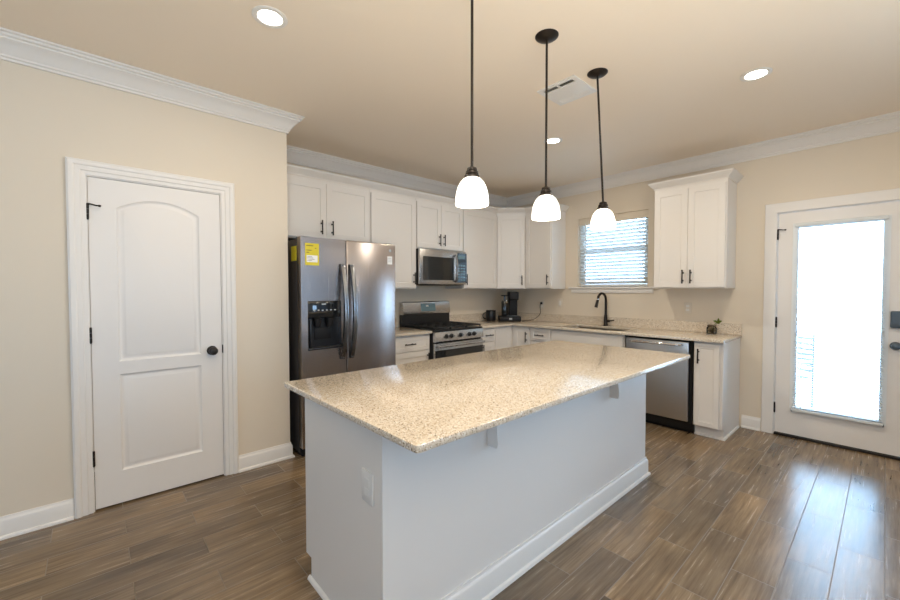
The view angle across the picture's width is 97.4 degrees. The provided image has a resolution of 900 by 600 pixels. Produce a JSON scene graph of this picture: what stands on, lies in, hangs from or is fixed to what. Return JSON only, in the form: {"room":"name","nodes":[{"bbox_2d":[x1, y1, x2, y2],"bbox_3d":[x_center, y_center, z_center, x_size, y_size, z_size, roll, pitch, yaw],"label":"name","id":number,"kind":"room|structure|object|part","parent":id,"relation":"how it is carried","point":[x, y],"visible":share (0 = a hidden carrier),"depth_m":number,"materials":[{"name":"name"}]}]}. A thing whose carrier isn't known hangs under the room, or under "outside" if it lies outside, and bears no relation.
{"room":"kitchen","nodes":[
{"label":"kitchen","id":0,"kind":"room"},
{"bbox_2d":[0,60,289,517],"bbox_3d":[-3.205,-0.043,1.548,5.020,2.739,0.120,-1,2,-42],"label":"wall","id":1,"kind":"structure","parent":0,"point":[46,118],"depth_m":2.33,"materials":[{"name":"beige paint"}]},
{"bbox_2d":[0,498,73,540],"bbox_3d":[-3.628,1.279,1.099,3.742,0.120,0.028,-1,2,-42],"label":"baseboard","id":2,"kind":"structure","parent":1,"relation":"attached to","point":[23,522],"depth_m":2.25,"materials":[{"name":"white paint"}]},
{"bbox_2d":[65,156,238,518],"bbox_3d":[-1.937,0.225,2.657,0.890,2.141,0.190,-1,2,-42],"label":"door","id":3,"kind":"structure","parent":1,"relation":"in","point":[160,255],"depth_m":2.59,"materials":[{"name":"white paint"}]},
{"bbox_3d":[-1.684,0.361,2.809,0.066,0.066,0.071,-1,2,-42],"label":"knob","id":4,"kind":"part","parent":3,"relation":"part of","materials":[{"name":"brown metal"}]},
{"bbox_2d":[0,27,304,133],"bbox_3d":[-3.091,-1.346,1.466,5.126,0.130,0.106,-1,2,-42],"label":"crown molding","id":5,"kind":"structure","parent":1,"relation":"attached to","point":[19,48],"depth_m":2.47,"materials":[{"name":"white paint"}]},
{"bbox_2d":[239,442,294,472],"bbox_3d":[-1.633,1.217,3.319,0.416,0.120,0.644,-1,2,-42],"label":"baseboard","id":6,"kind":"structure","parent":1,"relation":"attached to","point":[267,456],"depth_m":3.08,"materials":[{"name":"white paint"}]},
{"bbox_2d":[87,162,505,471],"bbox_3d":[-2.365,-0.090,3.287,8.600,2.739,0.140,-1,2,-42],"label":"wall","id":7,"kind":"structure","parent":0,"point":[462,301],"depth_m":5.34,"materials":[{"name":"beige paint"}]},
{"bbox_2d":[287,174,369,241],"bbox_3d":[-1.290,-0.858,3.884,0.975,0.569,0.388,-1,2,-42],"label":"upper cabinet","id":8,"kind":"object","parent":7,"relation":"attached to","point":[315,207],"visible":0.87,"depth_m":3.77,"materials":[{"name":"white paint"}]},
{"bbox_3d":[-1.359,-0.841,3.624,0.463,0.525,0.020,-1,2,-42],"label":"door","id":9,"kind":"part","parent":8,"relation":"part of","materials":[{"name":"white paint"}]},
{"bbox_3d":[-1.012,-0.849,3.938,0.467,0.525,0.020,-1,2,-42],"label":"door","id":10,"kind":"part","parent":8,"relation":"part of","materials":[{"name":"white paint"}]},
{"bbox_2d":[369,189,415,288],"bbox_3d":[-0.706,-0.641,4.418,0.596,1.032,0.388,-1,2,-42],"label":"upper cabinet","id":11,"kind":"object","parent":7,"relation":"attached to","point":[392,217],"visible":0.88,"depth_m":4.34,"materials":[{"name":"white paint"}]},
{"bbox_2d":[287,145,506,207],"bbox_3d":[-0.423,-1.438,4.845,3.580,0.130,0.106,-1,2,-42],"label":"crown molding","id":12,"kind":"structure","parent":7,"relation":"attached to","point":[295,155],"depth_m":4.43,"materials":[{"name":"white paint"}]},
{"bbox_2d":[415,198,462,251],"bbox_3d":[-0.211,-0.885,4.860,0.736,0.569,0.388,-1,2,-42],"label":"upper cabinet","id":13,"kind":"object","parent":7,"relation":"attached to","point":[439,226],"visible":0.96,"depth_m":4.72,"materials":[{"name":"white paint"}]},
{"bbox_3d":[-0.245,-0.869,4.632,0.364,0.525,0.020,-1,2,-42],"label":"door","id":14,"kind":"part","parent":13,"relation":"part of","materials":[{"name":"white paint"}]},
{"bbox_2d":[416,248,466,285],"bbox_3d":[-0.183,-0.388,4.850,0.741,0.418,0.457,-1,2,-42],"label":"microwave","id":15,"kind":"object","parent":13,"relation":"attached to","point":[433,267],"visible":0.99,"depth_m":4.68,"materials":[{"name":"silver metal"}]},
{"bbox_3d":[0.082,-0.384,4.820,0.025,0.350,0.057,-1,2,-42],"label":"handle","id":16,"kind":"part","parent":15,"relation":"part of","materials":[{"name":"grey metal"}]},
{"bbox_3d":[0.128,-0.396,4.922,0.162,0.405,0.039,-1,2,-42],"label":"control panel","id":17,"kind":"part","parent":15,"relation":"part of","materials":[{"name":"silver metal"}]},
{"bbox_3d":[0.150,-0.398,4.914,0.160,0.362,0.002,-1,2,-42],"label":"panel glass","id":18,"kind":"part","parent":15,"relation":"part of","materials":[{"name":"black glass"}]},
{"bbox_3d":[0.024,-0.875,4.875,0.355,0.525,0.020,-1,2,-42],"label":"door","id":19,"kind":"part","parent":13,"relation":"part of","materials":[{"name":"white paint"}]},
{"bbox_2d":[445,208,496,288],"bbox_3d":[0.305,-0.666,5.332,0.650,1.032,0.388,-1,2,-42],"label":"upper cabinet","id":20,"kind":"object","parent":7,"relation":"attached to","point":[479,227],"visible":0.62,"depth_m":5.21,"materials":[{"name":"white paint"}]},
{"bbox_3d":[0.403,-0.653,5.224,0.633,0.988,0.020,-1,2,-42],"label":"door","id":21,"kind":"part","parent":20,"relation":"part of","materials":[{"name":"white paint"}]},
{"bbox_2d":[496,214,525,288],"bbox_3d":[0.850,-0.676,5.670,0.613,1.032,0.618,-1,2,-42],"label":"upper cabinet","id":22,"kind":"object","parent":7,"relation":"attached to","point":[511,228],"visible":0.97,"depth_m":5.43,"materials":[{"name":"white paint"}]},
{"bbox_2d":[0,0,899,197],"bbox_3d":[-0.260,-1.449,0.915,8.890,0.100,6.550,-1,2,-42],"label":"ceiling","id":23,"kind":"structure","parent":0,"point":[386,84],"depth_m":2.44,"materials":[{"name":"beige paint"}]},
{"bbox_2d":[252,5,287,28],"bbox_3d":[-0.908,-1.424,1.994,0.166,0.006,0.166,-1,2,-42],"label":"recessed light","id":24,"kind":"object","parent":23,"relation":"in","point":[268,16],"visible":1,"depth_m":1.99,"materials":[{"name":"white plastic"}]},
{"bbox_2d":[455,0,488,208],"bbox_3d":[0.101,-0.930,1.810,0.155,0.986,0.155,-1,2,-42],"label":"pendant light","id":25,"kind":"object","parent":23,"relation":"hanging from","point":[472,193],"visible":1,"depth_m":1.79,"materials":[{"name":"white glass"}]},
{"bbox_3d":[0.101,-1.005,1.808,0.013,0.793,0.012,-1,2,-42],"label":"rod","id":26,"kind":"part","parent":25,"relation":"part of","materials":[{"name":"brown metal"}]},
{"bbox_3d":[0.102,-0.499,1.821,0.155,0.125,0.155,-1,2,-42],"label":"lamp shade","id":27,"kind":"part","parent":25,"relation":"part of","materials":[{"name":"white glass"}]},
{"bbox_2d":[532,28,559,220],"bbox_3d":[0.526,-0.940,2.159,0.155,0.986,0.155,-1,2,-42],"label":"pendant light","id":28,"kind":"object","parent":23,"relation":"hanging from","point":[546,207],"visible":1,"depth_m":2.14,"materials":[{"name":"white glass"}]},
{"bbox_3d":[0.527,-0.509,2.171,0.155,0.125,0.155,-1,2,-42],"label":"lamp shade","id":29,"kind":"part","parent":28,"relation":"part of","materials":[{"name":"white glass"}]},
{"bbox_3d":[0.526,-1.015,2.157,0.013,0.793,0.012,-1,2,-42],"label":"rod","id":30,"kind":"part","parent":28,"relation":"part of","materials":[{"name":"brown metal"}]},
{"bbox_2d":[544,137,561,143],"bbox_3d":[0.952,-1.470,3.652,0.166,0.006,0.166,-1,2,-42],"label":"recessed light","id":31,"kind":"object","parent":23,"relation":"in","point":[553,140],"visible":0.91,"depth_m":3.64,"materials":[{"name":"white plastic"}]},
{"bbox_2d":[537,75,596,105],"bbox_3d":[0.808,-1.444,2.735,0.296,0.010,0.286,-1,2,-42],"label":"ceiling vent","id":32,"kind":"object","parent":23,"relation":"in","point":[569,89],"visible":0.96,"depth_m":2.71,"materials":[{"name":"white plastic"}]},
{"bbox_2d":[587,68,615,230],"bbox_3d":[0.970,-0.950,2.526,0.172,0.986,0.169,-1,2,-42],"label":"pendant light","id":33,"kind":"object","parent":23,"relation":"hanging from","point":[603,218],"visible":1,"depth_m":2.51,"materials":[{"name":"white glass"}]},
{"bbox_3d":[0.960,-1.025,2.524,0.056,0.794,0.013,0,2,0],"label":"rod","id":34,"kind":"part","parent":33,"relation":"part of","materials":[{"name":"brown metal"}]},
{"bbox_3d":[0.982,-0.519,2.538,0.155,0.125,0.155,-1,2,-42],"label":"lamp shade","id":35,"kind":"part","parent":33,"relation":"part of","materials":[{"name":"white glass"}]},
{"bbox_2d":[740,67,772,80],"bbox_3d":[1.956,-1.441,2.528,0.166,0.006,0.166,-1,2,-42],"label":"recessed light","id":36,"kind":"object","parent":23,"relation":"in","point":[758,73],"visible":1,"depth_m":2.52,"materials":[{"name":"white plastic"}]},
{"bbox_2d":[0,422,899,599],"bbox_3d":[-0.257,1.399,0.991,8.890,0.120,6.550,-1,2,-42],"label":"floor","id":37,"kind":"structure","parent":0,"point":[750,514],"depth_m":2.17,"materials":[{"name":"brown wood"}]},
{"bbox_2d":[288,236,395,455],"bbox_3d":[-1.085,0.369,3.708,0.899,1.796,0.912,-1,2,-42],"label":"refrigerator","id":38,"kind":"object","parent":37,"relation":"on","point":[341,293],"visible":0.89,"depth_m":3.33,"materials":[{"name":"grey metal"}]},
{"bbox_3d":[-1.139,0.275,3.213,0.015,0.230,0.040,-1,2,-42],"label":"spout","id":39,"kind":"part","parent":38,"relation":"part of","materials":[{"name":"black plastic"}]},
{"bbox_3d":[-1.109,-0.332,3.182,0.090,0.055,0.001,-1,2,-42],"label":"white panel","id":40,"kind":"part","parent":38,"relation":"part of","materials":[{"name":"white paper"}]},
{"bbox_3d":[-1.090,0.186,3.254,0.068,0.076,0.068,-1,2,-42],"label":"spout","id":41,"kind":"part","parent":38,"relation":"part of","materials":[{"name":"black plastic"}]},
{"bbox_3d":[-1.058,0.341,3.294,0.385,1.703,0.070,-1,2,-42],"label":"freezer door","id":42,"kind":"part","parent":38,"relation":"part of","materials":[{"name":"silver metal"}]},
{"bbox_3d":[-1.011,0.184,3.326,0.068,0.076,0.068,-1,2,-42],"label":"spout","id":43,"kind":"part","parent":38,"relation":"part of","materials":[{"name":"black plastic"}]},
{"bbox_3d":[-0.888,0.099,3.329,0.042,0.805,0.096,-1,2,-42],"label":"handle","id":44,"kind":"part","parent":38,"relation":"part of","materials":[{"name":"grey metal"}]},
{"bbox_3d":[-0.825,0.098,3.385,0.042,0.805,0.096,-1,2,-42],"label":"handle","id":45,"kind":"part","parent":38,"relation":"part of","materials":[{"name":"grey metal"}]},
{"bbox_3d":[-0.722,0.333,3.598,0.506,1.703,0.070,-1,2,-42],"label":"door","id":46,"kind":"part","parent":38,"relation":"part of","materials":[{"name":"silver metal"}]},
{"bbox_2d":[396,334,429,364],"bbox_3d":[-0.620,0.807,4.350,0.578,0.884,0.658,-1,2,-42],"label":"base cabinet","id":47,"kind":"object","parent":37,"relation":"on","point":[414,348],"visible":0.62,"depth_m":4.16,"materials":[{"name":"white paint"}]},
{"bbox_3d":[-0.433,0.464,4.131,0.552,0.153,0.020,-1,2,-42],"label":"drawer","id":48,"kind":"part","parent":47,"relation":"part of","materials":[{"name":"white paint"}]},
{"bbox_3d":[-0.433,0.851,4.141,0.552,0.598,0.020,-1,2,-42],"label":"door","id":49,"kind":"part","parent":47,"relation":"part of","materials":[{"name":"white paint"}]},
{"bbox_2d":[395,318,431,336],"bbox_3d":[-0.623,0.297,4.340,0.581,0.134,0.649,-1,2,-42],"label":"countertop","id":50,"kind":"structure","parent":47,"relation":"on","point":[400,331],"depth_m":4.24,"materials":[{"name":"stone"}]},
{"bbox_2d":[400,301,484,358],"bbox_3d":[-0.083,0.630,4.753,0.758,1.214,0.720,-1,2,-42],"label":"gas range","id":51,"kind":"object","parent":37,"relation":"on","point":[448,338],"visible":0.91,"depth_m":4.68,"materials":[{"name":"silver metal"}]},
{"bbox_3d":[-0.299,0.094,4.977,0.749,0.154,0.078,-1,2,-42],"label":"backguard panel","id":52,"kind":"part","parent":51,"relation":"part of","materials":[{"name":"silver metal"}]},
{"bbox_2d":[403,326,481,332],"bbox_3d":[-0.085,0.330,4.747,0.758,0.020,0.592,-1,2,-42],"label":"cooktop","id":53,"kind":"object","parent":51,"relation":"in","point":[443,329],"depth_m":4.52,"materials":[{"name":"black metal"}]},
{"bbox_3d":[0.108,0.740,4.545,0.751,0.537,0.034,-1,2,-42],"label":"oven door","id":54,"kind":"part","parent":51,"relation":"part of","materials":[{"name":"silver metal"}]},
{"bbox_3d":[0.111,0.400,4.532,0.755,0.108,0.044,-1,2,-42],"label":"knob panel","id":55,"kind":"part","parent":51,"relation":"part of","materials":[{"name":"silver metal"}]},
{"bbox_3d":[0.139,0.499,4.504,0.707,0.025,0.058,-1,2,-42],"label":"handle","id":56,"kind":"part","parent":51,"relation":"part of","materials":[{"name":"silver metal"}]},
{"bbox_2d":[305,374,650,599],"bbox_3d":[0.421,0.857,2.357,2.302,0.888,0.916,-1,2,-42],"label":"kitchen island","id":57,"kind":"object","parent":37,"relation":"on","point":[465,518],"visible":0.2,"depth_m":1.73,"materials":[{"name":"white paint"}]},
{"bbox_3d":[-0.454,1.312,1.631,0.013,0.018,0.633,-1,2,-42],"label":"shoe moulding","id":58,"kind":"part","parent":57,"relation":"part of","materials":[{"name":"white paint"}]},
{"bbox_3d":[-0.460,0.876,1.648,0.016,0.888,0.666,-1,2,-42],"label":"panel","id":59,"kind":"part","parent":57,"relation":"part of","materials":[{"name":"white paint"}]},
{"bbox_2d":[364,477,368,496],"bbox_3d":[-0.305,0.685,1.448,0.001,0.064,0.034,-1,2,-42],"label":"receptacle","id":60,"kind":"object","parent":57,"relation":"attached to","point":[366,479],"depth_m":1.45,"materials":[{"name":"white plastic"}]},
{"bbox_2d":[362,468,373,506],"bbox_3d":[-0.302,0.685,1.450,0.007,0.118,0.076,-1,2,-42],"label":"outlet plate","id":61,"kind":"object","parent":57,"relation":"attached to","point":[367,473],"depth_m":1.44,"materials":[{"name":"white plastic"}]},
{"bbox_2d":[284,340,689,452],"bbox_3d":[0.422,0.400,2.324,2.362,0.024,1.068,-1,2,-42],"label":"island countertop","id":62,"kind":"structure","parent":57,"relation":"on","point":[419,406],"depth_m":1.85,"materials":[{"name":"stone"}]},
{"bbox_3d":[0.603,1.241,2.178,2.287,0.130,0.088,-1,2,-42],"label":"baseboard","id":63,"kind":"part","parent":57,"relation":"part of","materials":[{"name":"white paint"}]},
{"bbox_2d":[481,328,493,350],"bbox_3d":[0.269,0.784,5.154,0.290,0.884,0.658,-1,2,-42],"label":"base cabinet","id":64,"kind":"object","parent":37,"relation":"on","point":[488,333],"visible":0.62,"depth_m":4.95,"materials":[{"name":"white paint"}]},
{"bbox_3d":[0.462,0.441,4.941,0.262,0.153,0.020,-1,2,-42],"label":"drawer","id":65,"kind":"part","parent":64,"relation":"part of","materials":[{"name":"white paint"}]},
{"bbox_3d":[0.462,0.828,4.951,0.262,0.598,0.020,-1,2,-42],"label":"door","id":66,"kind":"part","parent":64,"relation":"part of","materials":[{"name":"white paint"}]},
{"bbox_2d":[494,326,530,349],"bbox_3d":[0.821,0.775,5.481,0.963,0.884,0.913,-1,2,-42],"label":"base cabinet","id":67,"kind":"object","parent":37,"relation":"on","point":[506,336],"visible":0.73,"depth_m":5.15,"materials":[{"name":"white paint"}]},
{"bbox_3d":[0.689,0.740,5.154,0.300,0.763,0.020,-1,2,-42],"label":"door","id":68,"kind":"part","parent":67,"relation":"part of","materials":[{"name":"white paint"}]},
{"bbox_3d":[0.933,0.740,5.164,0.020,0.763,0.245,-1,2,-42],"label":"door","id":69,"kind":"part","parent":67,"relation":"part of","materials":[{"name":"white paint"}]},
{"bbox_2d":[449,312,741,343],"bbox_3d":[1.412,0.287,4.595,1.256,0.134,3.002,-1,2,-42],"label":"countertop","id":70,"kind":"structure","parent":67,"relation":"on","point":[666,329],"depth_m":4.55,"materials":[{"name":"stone"}]},
{"bbox_2d":[483,310,495,320],"bbox_3d":[0.576,0.221,5.667,0.164,0.156,0.155,-1,2,-42],"label":"mug","id":71,"kind":"object","parent":70,"relation":"on","point":[490,314],"visible":0.99,"depth_m":5.61,"materials":[{"name":"black ceramic"}]},
{"bbox_2d":[498,292,520,321],"bbox_3d":[0.846,0.090,5.638,0.300,0.418,0.262,0,2,1],"label":"coffee maker","id":72,"kind":"object","parent":70,"relation":"on","point":[508,307],"visible":1,"depth_m":5.59,"materials":[{"name":"black plastic"}]},
{"bbox_3d":[0.778,0.086,5.640,0.092,0.281,0.092,0,2,1],"label":"water tank","id":73,"kind":"part","parent":72,"relation":"part of","materials":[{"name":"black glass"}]},
{"bbox_2d":[575,327,625,330],"bbox_3d":[1.736,0.446,4.680,0.440,0.184,0.810,-1,2,-42],"label":"sink","id":74,"kind":"object","parent":70,"relation":"in","point":[575,327],"visible":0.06,"depth_m":4.84,"materials":[{"name":"silver metal"}]},
{"bbox_2d":[594,292,613,325],"bbox_3d":[1.853,0.113,4.813,0.238,0.414,0.140,0,2,-4],"label":"faucet","id":75,"kind":"object","parent":70,"relation":"on","point":[606,321],"visible":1,"depth_m":4.84,"materials":[{"name":"black metal"}]},
{"bbox_3d":[1.849,0.043,4.809,0.195,0.274,0.029,-1,2,-36],"label":"spout","id":76,"kind":"part","parent":75,"relation":"part of","materials":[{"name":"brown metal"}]},
{"bbox_2d":[706,318,721,333],"bbox_3d":[2.664,0.261,3.992,0.090,0.159,0.128,-1,2,-42],"label":"potted plant","id":77,"kind":"object","parent":70,"relation":"on","point":[711,329],"visible":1,"depth_m":3.99,"materials":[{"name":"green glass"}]},
{"bbox_2d":[531,327,550,343],"bbox_3d":[1.340,0.784,5.135,0.658,0.884,0.295,-1,2,-42],"label":"base cabinet","id":78,"kind":"object","parent":37,"relation":"on","point":[538,335],"visible":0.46,"depth_m":4.93,"materials":[{"name":"white paint"}]},
{"bbox_2d":[551,329,625,347],"bbox_3d":[1.743,0.795,4.690,0.658,0.884,0.901,-1,2,-42],"label":"base cabinet","id":79,"kind":"object","parent":37,"relation":"on","point":[615,340],"visible":0.05,"depth_m":4.44,"materials":[{"name":"white paint"}]},
{"bbox_2d":[625,335,694,432],"bbox_3d":[2.243,0.811,4.101,0.668,0.884,0.634,-1,2,-42],"label":"dishwasher","id":80,"kind":"object","parent":37,"relation":"on","point":[669,389],"visible":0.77,"depth_m":3.82,"materials":[{"name":"silver metal"}]},
{"bbox_3d":[2.011,0.421,3.887,0.052,0.021,0.507,-1,2,-42],"label":"handle","id":81,"kind":"part","parent":80,"relation":"part of","materials":[{"name":"silver metal"}]},
{"bbox_3d":[2.090,1.199,3.970,0.005,0.108,0.630,-1,2,-42],"label":"kick plate","id":82,"kind":"part","parent":80,"relation":"part of","materials":[{"name":"black"}]},
{"bbox_2d":[693,338,739,440],"bbox_3d":[2.560,0.818,3.788,0.658,0.884,0.246,-1,2,-42],"label":"base cabinet","id":83,"kind":"object","parent":37,"relation":"on","point":[716,384],"visible":0.96,"depth_m":3.62,"materials":[{"name":"white paint"}]},
{"bbox_3d":[2.341,0.780,3.609,0.020,0.761,0.196,-1,2,-42],"label":"door","id":84,"kind":"part","parent":83,"relation":"part of","materials":[{"name":"white paint"}]},
{"bbox_3d":[2.583,1.251,3.819,0.538,0.018,0.244,-1,2,-42],"label":"shoe moulding","id":85,"kind":"part","parent":83,"relation":"part of","materials":[{"name":"white paint"}]},
{"bbox_3d":[2.648,0.819,3.733,0.599,0.884,0.020,-1,2,-42],"label":"panel","id":86,"kind":"part","parent":83,"relation":"part of","materials":[{"name":"white paint"}]},
{"bbox_2d":[506,131,899,425],"bbox_3d":[3.002,-0.112,3.869,0.140,2.739,6.480,-1,2,-42],"label":"wall","id":87,"kind":"structure","parent":0,"point":[869,164],"depth_m":3.88,"materials":[{"name":"beige paint"}]},
{"bbox_2d":[525,211,565,288],"bbox_3d":[1.278,-0.668,5.365,0.388,1.032,0.421,-1,2,-42],"label":"upper cabinet","id":88,"kind":"object","parent":87,"relation":"attached to","point":[545,252],"visible":0.92,"depth_m":5.25,"materials":[{"name":"white paint"}]},
{"bbox_2d":[287,164,568,213],"bbox_3d":[0.018,-1.192,4.366,3.576,0.070,0.756,-1,2,-42],"label":"crown molding","id":89,"kind":"structure","parent":88,"relation":"attached to","point":[291,169],"depth_m":4.21,"materials":[{"name":"white paint"}]},
{"bbox_3d":[1.173,-0.655,5.262,0.020,0.988,0.389,-1,2,-42],"label":"door","id":90,"kind":"part","parent":88,"relation":"part of","materials":[{"name":"white paint"}]},
{"bbox_2d":[558,299,562,306],"bbox_3d":[1.508,0.042,5.413,0.008,0.116,0.072,-1,2,-42],"label":"wall switch","id":91,"kind":"object","parent":87,"relation":"attached to","point":[560,301],"visible":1,"depth_m":5.41,"materials":[{"name":"beige plastic"}]},
{"bbox_2d":[568,218,653,292],"bbox_3d":[2.015,-0.570,4.918,0.170,0.966,1.118,-1,2,-42],"label":"window","id":92,"kind":"structure","parent":87,"relation":"in","point":[583,289],"depth_m":4.87,"materials":[{"name":"white plastic"}]},
{"bbox_3d":[1.965,-0.151,4.883,0.034,0.022,1.118,-1,2,-42],"label":"sill","id":93,"kind":"part","parent":92,"relation":"part of","materials":[{"name":"white paint"}]},
{"bbox_2d":[579,210,647,285],"bbox_3d":[2.009,-0.612,4.903,0.070,0.879,0.873,-1,2,-42],"label":"window blind","id":94,"kind":"object","parent":92,"relation":"attached to","point":[584,279],"visible":0.84,"depth_m":4.84,"materials":[{"name":"white plastic"}]},
{"bbox_3d":[2.015,-0.183,4.919,0.044,0.020,0.873,-1,2,-42],"label":"rail","id":95,"kind":"part","parent":94,"relation":"part of","materials":[{"name":"white plastic"}]},
{"bbox_3d":[2.063,-0.610,4.952,0.050,0.889,0.884,-1,2,-42],"label":"frame","id":96,"kind":"part","parent":92,"relation":"part of","materials":[{"name":"white plastic"}]},
{"bbox_3d":[2.046,-0.421,4.941,0.011,0.440,0.812,-1,2,-42],"label":"sash","id":97,"kind":"part","parent":92,"relation":"part of","materials":[{"name":"white plastic"}]},
{"bbox_2d":[684,303,691,313],"bbox_3d":[2.558,0.086,4.254,0.007,0.116,0.072,-1,2,-42],"label":"wall outlet","id":98,"kind":"object","parent":87,"relation":"attached to","point":[687,306],"visible":1,"depth_m":4.25,"materials":[{"name":"beige plastic"}]},
{"bbox_2d":[648,168,742,288],"bbox_3d":[2.480,-0.670,4.036,0.388,1.103,0.754,-1,2,-42],"label":"upper cabinet","id":99,"kind":"object","parent":87,"relation":"attached to","point":[695,224],"visible":1,"depth_m":3.89,"materials":[{"name":"white paint"}]},
{"bbox_3d":[2.265,-0.625,4.057,0.020,0.988,0.312,-1,2,-42],"label":"door","id":100,"kind":"part","parent":99,"relation":"part of","materials":[{"name":"white paint"}]},
{"bbox_3d":[2.482,-1.186,4.024,0.381,0.070,0.754,-1,2,-42],"label":"crown","id":101,"kind":"part","parent":99,"relation":"part of","materials":[{"name":"white paint"}]},
{"bbox_3d":[2.477,-0.619,3.822,0.020,0.988,0.315,-1,2,-42],"label":"door","id":102,"kind":"part","parent":99,"relation":"part of","materials":[{"name":"white paint"}]},
{"bbox_2d":[507,111,899,207],"bbox_3d":[2.910,-1.413,3.751,0.106,0.130,6.200,-1,2,-42],"label":"crown molding","id":103,"kind":"structure","parent":87,"relation":"attached to","point":[888,123],"depth_m":3.85,"materials":[{"name":"white paint"}]},
{"bbox_2d":[741,415,760,430],"bbox_3d":[2.933,1.198,3.856,0.028,0.120,0.151,-1,2,-42],"label":"baseboard","id":104,"kind":"structure","parent":87,"relation":"attached to","point":[749,422],"depth_m":3.85,"materials":[{"name":"white paint"}]},
{"bbox_2d":[761,188,899,459],"bbox_3d":[3.395,0.190,3.392,0.206,2.161,1.111,-1,2,-42],"label":"door","id":105,"kind":"structure","parent":87,"relation":"in","point":[781,248],"depth_m":3.51,"materials":[{"name":"white paint"}]},
{"bbox_2d":[791,215,888,426],"bbox_3d":[3.320,0.170,3.393,0.043,1.710,0.575,-1,2,-42],"label":"door blind","id":106,"kind":"object","parent":105,"relation":"attached to","point":[881,217],"visible":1,"depth_m":3.37,"materials":[{"name":"white plastic"}]},
{"bbox_3d":[3.317,1.007,3.411,0.026,0.022,0.567,-1,2,-42],"label":"rail","id":107,"kind":"part","parent":106,"relation":"part of","materials":[{"name":"white"}]},
{"bbox_3d":[3.349,0.164,3.421,0.054,1.710,0.600,-1,2,-42],"label":"glass frame","id":108,"kind":"part","parent":105,"relation":"part of","materials":[{"name":"white plastic"}]},
{"bbox_3d":[3.538,0.369,3.138,0.071,0.066,0.066,-1,2,-42],"label":"knob","id":109,"kind":"part","parent":105,"relation":"part of","materials":[{"name":"black metal"}]},
{"bbox_2d":[706,326,716,333],"bbox_3d":[2.651,0.301,4.007,0.090,0.078,0.090,-1,2,-42],"label":"jar","id":110,"kind":"object","parent":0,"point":[711,329],"depth_m":4.00,"materials":[{"name":"clear glass"}]},
{"label":"outside","id":111,"kind":"structure","parent":0,"visible":0},
{"bbox_2d":[796,329,880,417],"bbox_3d":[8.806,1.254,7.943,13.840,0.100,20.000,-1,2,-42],"label":"ground","id":112,"kind":"structure","parent":111,"point":[806,331],"depth_m":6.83,"materials":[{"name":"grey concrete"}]},
{"bbox_2d":[797,335,814,406],"bbox_3d":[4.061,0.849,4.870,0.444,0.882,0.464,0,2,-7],"label":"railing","id":113,"kind":"object","parent":112,"relation":"on","point":[804,338],"visible":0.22,"depth_m":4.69,"materials":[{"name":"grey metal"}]},
{"bbox_3d":[4.271,0.649,4.891,0.017,0.407,0.420,0,2,-7],"label":"backrest","id":114,"kind":"part","parent":113,"relation":"part of","materials":[{"name":"grey metal"}]},
{"bbox_3d":[4.296,0.854,4.680,0.024,0.882,0.020,0,2,-7],"label":"leg","id":115,"kind":"part","parent":113,"relation":"part of","materials":[{"name":"grey metal"}]}
]}

